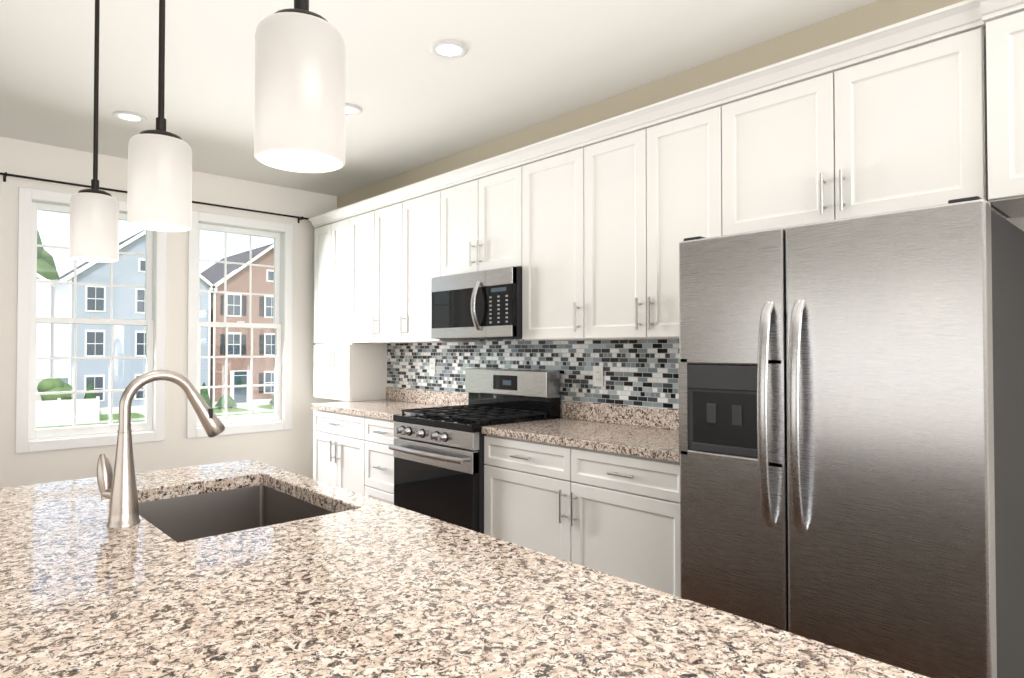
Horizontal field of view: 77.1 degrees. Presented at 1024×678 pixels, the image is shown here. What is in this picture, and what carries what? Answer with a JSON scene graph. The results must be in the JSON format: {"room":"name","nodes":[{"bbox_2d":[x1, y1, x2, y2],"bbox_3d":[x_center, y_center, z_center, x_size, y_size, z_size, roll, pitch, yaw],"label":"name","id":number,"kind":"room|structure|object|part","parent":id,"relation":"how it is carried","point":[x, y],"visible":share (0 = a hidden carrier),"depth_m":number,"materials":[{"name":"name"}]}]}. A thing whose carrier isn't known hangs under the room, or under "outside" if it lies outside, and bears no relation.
{"room":"kitchen","nodes":[
{"label":"kitchen","id":0,"kind":"room"},
{"bbox_2d":[0,137,336,487],"bbox_3d":[-3.341,0.028,4.376,4.600,2.730,0.160,1,-1,-43],"label":"wall","id":1,"kind":"structure","parent":0,"point":[290,450],"depth_m":4.96,"materials":[{"name":"white paint"}]},
{"bbox_2d":[15,187,166,452],"bbox_3d":[-3.019,-0.123,4.646,0.905,1.780,0.148,1,-1,-43],"label":"window","id":2,"kind":"structure","parent":1,"relation":"in","point":[24,443],"depth_m":4.56,"materials":[{"name":"white"}]},
{"bbox_3d":[-3.032,-0.128,4.660,0.761,1.626,0.090,1,-1,-43],"label":"window sash","id":3,"kind":"part","parent":2,"relation":"part of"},
{"bbox_2d":[0,172,308,222],"bbox_3d":[-2.588,-1.059,4.925,2.257,0.055,0.091,1,-1,-43],"label":"curtain rod","id":4,"kind":"object","parent":1,"relation":"attached to","point":[5,174],"visible":0.62,"depth_m":4.61,"materials":[{"name":"brown metal"}]},
{"bbox_2d":[187,211,292,437],"bbox_3d":[-2.266,-0.111,5.349,0.845,1.780,0.148,1,-1,-43],"label":"window","id":5,"kind":"structure","parent":1,"relation":"in","point":[285,231],"depth_m":5.39,"materials":[{"name":"white"}]},
{"bbox_3d":[-2.279,-0.115,5.363,0.701,1.626,0.090,1,-1,-43],"label":"window sash","id":6,"kind":"part","parent":5,"relation":"part of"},
{"bbox_2d":[312,208,347,339],"bbox_3d":[-1.350,-0.493,5.366,0.348,1.060,0.613,1,-1,-43],"label":"upper cabinet","id":7,"kind":"object","parent":0,"relation":"attached to","point":[331,229],"depth_m":5.24,"materials":[{"name":"white wood"}]},
{"bbox_2d":[314,340,391,399],"bbox_3d":[-1.351,0.267,5.353,0.348,0.455,0.612,1,-1,-43],"label":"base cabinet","id":8,"kind":"object","parent":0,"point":[343,370],"depth_m":5.17,"materials":[{"name":"white wood"}]},
{"bbox_2d":[348,188,399,343],"bbox_3d":[-0.891,-0.501,4.874,0.348,1.060,0.734,1,-1,-43],"label":"upper cabinet","id":9,"kind":"object","parent":0,"relation":"attached to","point":[374,224],"depth_m":4.75,"materials":[{"name":"white wood"}]},
{"bbox_2d":[429,358,435,373],"bbox_3d":[-0.593,0.200,4.777,0.008,0.116,0.072,1,-1,-43],"label":"outlet","id":10,"kind":"object","parent":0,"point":[432,361],"depth_m":4.77,"materials":[{"name":"white plastic"}]},
{"bbox_2d":[0,0,877,195],"bbox_3d":[-0.216,-1.455,1.053,5.000,0.120,9.400,1,-1,-43],"label":"ceiling","id":11,"kind":"structure","parent":0,"point":[521,65],"depth_m":3.18,"materials":[{"name":"white paint"}]},
{"bbox_2d":[69,0,118,261],"bbox_3d":[-1.308,-0.812,2.021,0.130,1.128,0.130,1,-1,-43],"label":"pendant light","id":12,"kind":"object","parent":11,"relation":"hanging from","point":[94,225],"visible":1,"depth_m":1.97,"materials":[{"name":"white glass"}]},
{"bbox_3d":[-1.308,-0.349,2.013,0.130,0.201,0.130,1,-1,-43],"label":"lamp shade","id":13,"kind":"part","parent":12,"relation":"part of","materials":[{"name":"white glass"}]},
{"bbox_3d":[-1.308,-0.911,2.022,0.124,0.930,0.124,1,-1,-43],"label":"stem","id":14,"kind":"part","parent":12,"relation":"part of","materials":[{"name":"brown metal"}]},
{"bbox_2d":[112,111,145,122],"bbox_3d":[-2.312,-1.341,3.883,0.176,0.009,0.176,1,-1,-43],"label":"recessed light","id":15,"kind":"object","parent":11,"relation":"in","point":[129,116],"visible":0.98,"depth_m":3.88,"materials":[{"name":"white plastic"}]},
{"bbox_2d":[127,0,191,231],"bbox_3d":[-0.809,-0.821,1.487,0.130,1.128,0.130,1,-1,-43],"label":"pendant light","id":16,"kind":"object","parent":11,"relation":"hanging from","point":[159,194],"visible":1,"depth_m":1.43,"materials":[{"name":"white glass"}]},
{"bbox_3d":[-0.809,-0.358,1.479,0.130,0.201,0.130,1,-1,-43],"label":"lamp shade","id":17,"kind":"part","parent":16,"relation":"part of","materials":[{"name":"white glass"}]},
{"bbox_3d":[-0.809,-0.920,1.489,0.124,0.930,0.124,1,-1,-43],"label":"stem","id":18,"kind":"part","parent":16,"relation":"part of","materials":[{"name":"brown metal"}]},
{"bbox_2d":[254,0,345,172],"bbox_3d":[-0.318,-0.830,0.975,0.130,1.128,0.130,1,-1,-43],"label":"pendant light","id":19,"kind":"object","parent":11,"relation":"hanging from","point":[299,89],"visible":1,"depth_m":0.91,"materials":[{"name":"white glass"}]},
{"bbox_2d":[345,104,361,115],"bbox_3d":[-0.972,-1.343,3.766,0.176,0.009,0.176,1,-1,-43],"label":"recessed light","id":20,"kind":"object","parent":11,"relation":"in","point":[351,110],"visible":0.54,"depth_m":3.77,"materials":[{"name":"white plastic"}]},
{"bbox_2d":[430,40,466,58],"bbox_3d":[-0.297,-1.356,3.014,0.176,0.009,0.176,1,-1,-43],"label":"recessed light","id":21,"kind":"object","parent":11,"relation":"in","point":[449,49],"visible":1,"depth_m":3.01,"materials":[{"name":"white plastic"}]},
{"bbox_2d":[400,176,483,343],"bbox_3d":[-0.490,-0.509,4.444,0.348,1.060,0.441,1,-1,-43],"label":"upper cabinet","id":22,"kind":"object","parent":0,"relation":"attached to","point":[419,203],"depth_m":4.35,"materials":[{"name":"white wood"}]},
{"bbox_2d":[440,148,519,275],"bbox_3d":[-0.079,-0.722,4.007,0.348,0.648,0.762,1,-1,-43],"label":"upper cabinet","id":23,"kind":"object","parent":0,"relation":"attached to","point":[480,203],"depth_m":3.85,"materials":[{"name":"white wood"}]},
{"bbox_2d":[431,266,521,339],"bbox_3d":[-0.128,-0.200,3.952,0.478,0.395,0.759,1,-1,-43],"label":"over-the-range microwave","id":24,"kind":"object","parent":23,"relation":"attached to","point":[482,305],"visible":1,"depth_m":3.75,"materials":[{"name":"silver metal"}]},
{"bbox_3d":[-0.210,-0.194,3.736,0.063,0.286,0.038,1,-1,-43],"label":"microwave handle","id":25,"kind":"part","parent":24,"relation":"part of","materials":[{"name":"silver metal"}]},
{"bbox_2d":[388,388,678,427],"bbox_3d":[0.063,0.423,4.076,0.020,0.100,3.176,1,-1,-43],"label":"backsplash","id":26,"kind":"structure","parent":0,"relation":"attached to","point":[574,409],"depth_m":3.64,"materials":[{"name":"beige stone"}]},
{"bbox_2d":[516,129,579,343],"bbox_3d":[0.337,-0.524,3.558,0.348,1.060,0.455,1,-1,-43],"label":"upper cabinet","id":27,"kind":"object","parent":0,"relation":"attached to","point":[549,169],"depth_m":3.45,"materials":[{"name":"white wood"}]},
{"bbox_2d":[593,365,603,386],"bbox_3d":[0.485,0.210,3.621,0.008,0.116,0.072,1,-1,-43],"label":"outlet","id":28,"kind":"object","parent":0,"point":[598,370],"depth_m":3.62,"materials":[{"name":"white plastic"}]},
{"bbox_2d":[580,85,711,343],"bbox_3d":[0.752,-0.532,3.113,0.348,1.060,0.762,1,-1,-43],"label":"upper cabinet","id":29,"kind":"object","parent":0,"relation":"attached to","point":[588,228],"depth_m":3.01,"materials":[{"name":"white wood"}]},
{"bbox_2d":[337,0,1023,401],"bbox_3d":[1.522,-0.002,2.650,0.166,2.730,9.400,1,-1,-43],"label":"wall","id":30,"kind":"structure","parent":0,"point":[873,16],"depth_m":3.23,"materials":[{"name":"white paint"}]},
{"bbox_2d":[712,0,975,236],"bbox_3d":[1.315,-0.748,2.493,0.376,0.648,0.916,1,-1,-43],"label":"upper cabinet","id":31,"kind":"object","parent":0,"relation":"attached to","point":[882,120],"depth_m":2.34,"materials":[{"name":"white wood"}]},
{"bbox_3d":[-0.093,-1.014,3.763,0.092,0.072,4.686,1,-1,-43],"label":"crown moulding","id":32,"kind":"part","parent":31,"relation":"part of","materials":[{"name":"white wood"}]},
{"bbox_2d":[976,0,1023,218],"bbox_3d":[1.859,-0.759,1.911,0.376,0.648,0.678,1,-1,-43],"label":"upper cabinet","id":33,"kind":"object","parent":0,"relation":"attached to","point":[999,23],"depth_m":2.00,"materials":[{"name":"white wood"}]},
{"bbox_3d":[1.717,-1.048,1.783,0.092,0.072,0.679,1,-1,-43],"label":"crown moulding","id":34,"kind":"part","parent":33,"relation":"part of","materials":[{"name":"white wood"}]},
{"bbox_3d":[-0.216,1.395,1.004,5.000,0.120,9.400,1,-1,-43],"label":"floor","id":35,"kind":"structure","parent":0,"visible":0},
{"bbox_2d":[312,408,359,493],"bbox_3d":[-1.012,0.962,4.774,0.628,0.875,0.757,1,-1,-43],"label":"base cabinet","id":36,"kind":"object","parent":35,"relation":"on","point":[336,436],"depth_m":4.56,"materials":[{"name":"white wood"}]},
{"bbox_2d":[312,400,451,419],"bbox_3d":[-0.861,0.501,4.608,0.643,0.038,1.213,1,-1,-43],"label":"countertop","id":37,"kind":"structure","parent":36,"relation":"on","point":[378,409],"depth_m":4.59,"materials":[{"name":"beige stone"}]},
{"bbox_2d":[360,416,394,504],"bbox_3d":[-0.598,0.954,4.330,0.628,0.875,0.458,1,-1,-43],"label":"base cabinet","id":38,"kind":"object","parent":35,"relation":"on","point":[376,458],"depth_m":4.17,"materials":[{"name":"white wood"}]},
{"bbox_2d":[0,370,928,677],"bbox_3d":[-0.590,0.702,1.167,1.100,1.269,2.410,1,-1,-43],"label":"kitchen island","id":39,"kind":"object","parent":35,"relation":"on","point":[242,568],"visible":1,"depth_m":1.04,"materials":[{"name":"brown stone"}]},
{"bbox_2d":[96,370,225,527],"bbox_3d":[-0.847,0.252,1.566,0.270,0.356,0.101,1,-1,-43],"label":"faucet","id":40,"kind":"object","parent":39,"relation":"on","point":[119,486],"depth_m":1.49,"materials":[{"name":"silver metal"}]},
{"bbox_2d":[389,368,559,533],"bbox_3d":[-0.242,0.786,3.828,0.740,1.195,0.759,1,-1,-43],"label":"range","id":41,"kind":"object","parent":35,"relation":"on","point":[439,464],"visible":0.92,"depth_m":3.69,"materials":[{"name":"silver"}]},
{"bbox_3d":[-0.488,0.641,3.601,0.069,0.034,0.691,1,-1,-43],"label":"handle","id":42,"kind":"part","parent":41,"relation":"part of","materials":[{"name":"silver metal"}]},
{"bbox_2d":[484,436,680,596],"bbox_3d":[0.496,0.934,3.157,0.628,0.875,1.222,1,-1,-43],"label":"base cabinet","id":43,"kind":"object","parent":35,"relation":"on","point":[609,513],"depth_m":2.87,"materials":[{"name":"white wood"}]},
{"bbox_2d":[482,416,679,463],"bbox_3d":[0.496,0.476,3.154,0.643,0.038,1.238,1,-1,-43],"label":"countertop","id":44,"kind":"structure","parent":43,"relation":"on","point":[594,435],"depth_m":3.07,"materials":[{"name":"beige stone"}]},
{"bbox_2d":[679,196,1023,677],"bbox_3d":[1.180,0.493,2.240,0.833,1.725,0.920,1,-1,-43],"label":"refrigerator","id":45,"kind":"object","parent":35,"relation":"on","point":[851,421],"visible":0.98,"depth_m":1.90,"materials":[{"name":"silver metal"}]},
{"label":"outside","id":46,"kind":"structure","parent":0,"visible":0},
{"bbox_2d":[36,404,274,428],"bbox_3d":[-70.342,5.831,79.458,240.000,0.320,198.500,1,-1,-43],"label":"lawn","id":47,"kind":"structure","parent":46,"point":[219,414],"depth_m":42.41,"materials":[{"name":"green plant"}]},
{"bbox_2d":[36,272,55,400],"bbox_3d":[-39.956,-0.968,47.155,9.300,12.200,11.360,1,-1,-43],"label":"house","id":48,"kind":"structure","parent":47,"relation":"on","point":[47,327],"depth_m":45.89,"materials":[{"name":"white"}]},
{"bbox_2d":[37,230,59,280],"bbox_3d":[-54.637,-4.914,65.638,13.659,20.729,15.777,1,-1,-43],"label":"tree","id":49,"kind":"object","parent":47,"relation":"on","point":[41,269],"depth_m":65.77,"materials":[{"name":"green plant"}]},
{"bbox_2d":[37,377,72,400],"bbox_3d":[-27.296,3.634,38.469,1.856,2.696,2.081,1,-1,-43],"label":"bush","id":50,"kind":"object","parent":47,"relation":"on","point":[49,381],"depth_m":37.80,"materials":[{"name":"green plant"}]},
{"bbox_2d":[36,396,99,424],"bbox_3d":[-31.343,4.125,32.829,17.510,1.520,0.170,1,-1,-43],"label":"fence","id":51,"kind":"object","parent":47,"relation":"on","point":[68,411],"depth_m":37.62,"materials":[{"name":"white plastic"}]},
{"bbox_2d":[84,381,99,413],"bbox_3d":[-27.257,3.810,41.525,1.100,2.150,1.100,1,-1,-43],"label":"shrub","id":52,"kind":"object","parent":47,"relation":"on","point":[90,395],"depth_m":41.36,"materials":[{"name":"green plant"}]},
{"bbox_2d":[50,230,216,413],"bbox_3d":[-29.356,-1.239,48.846,9.500,12.800,11.360,1,-1,-43],"label":"house","id":53,"kind":"structure","parent":47,"relation":"on","point":[118,329],"depth_m":43.86,"materials":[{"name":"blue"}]},
{"bbox_2d":[200,383,210,407],"bbox_3d":[-22.276,4.045,46.443,1.000,1.850,1.000,1,-1,-43],"label":"shrub","id":54,"kind":"object","parent":47,"relation":"on","point":[206,396],"depth_m":46.26,"materials":[{"name":"green plant"}]},
{"bbox_2d":[215,394,236,406],"bbox_3d":[-21.306,4.520,47.888,1.600,0.950,1.600,1,-1,-43],"label":"shrub","id":55,"kind":"object","parent":47,"relation":"on","point":[222,400],"depth_m":47.47,"materials":[{"name":"green plant"}]},
{"bbox_2d":[201,243,274,407],"bbox_3d":[-22.489,-1.139,54.678,9.500,12.800,12.200,1,-1,-43],"label":"house","id":56,"kind":"structure","parent":47,"relation":"on","point":[269,287],"depth_m":49.75,"materials":[{"name":"brick"}]}
]}

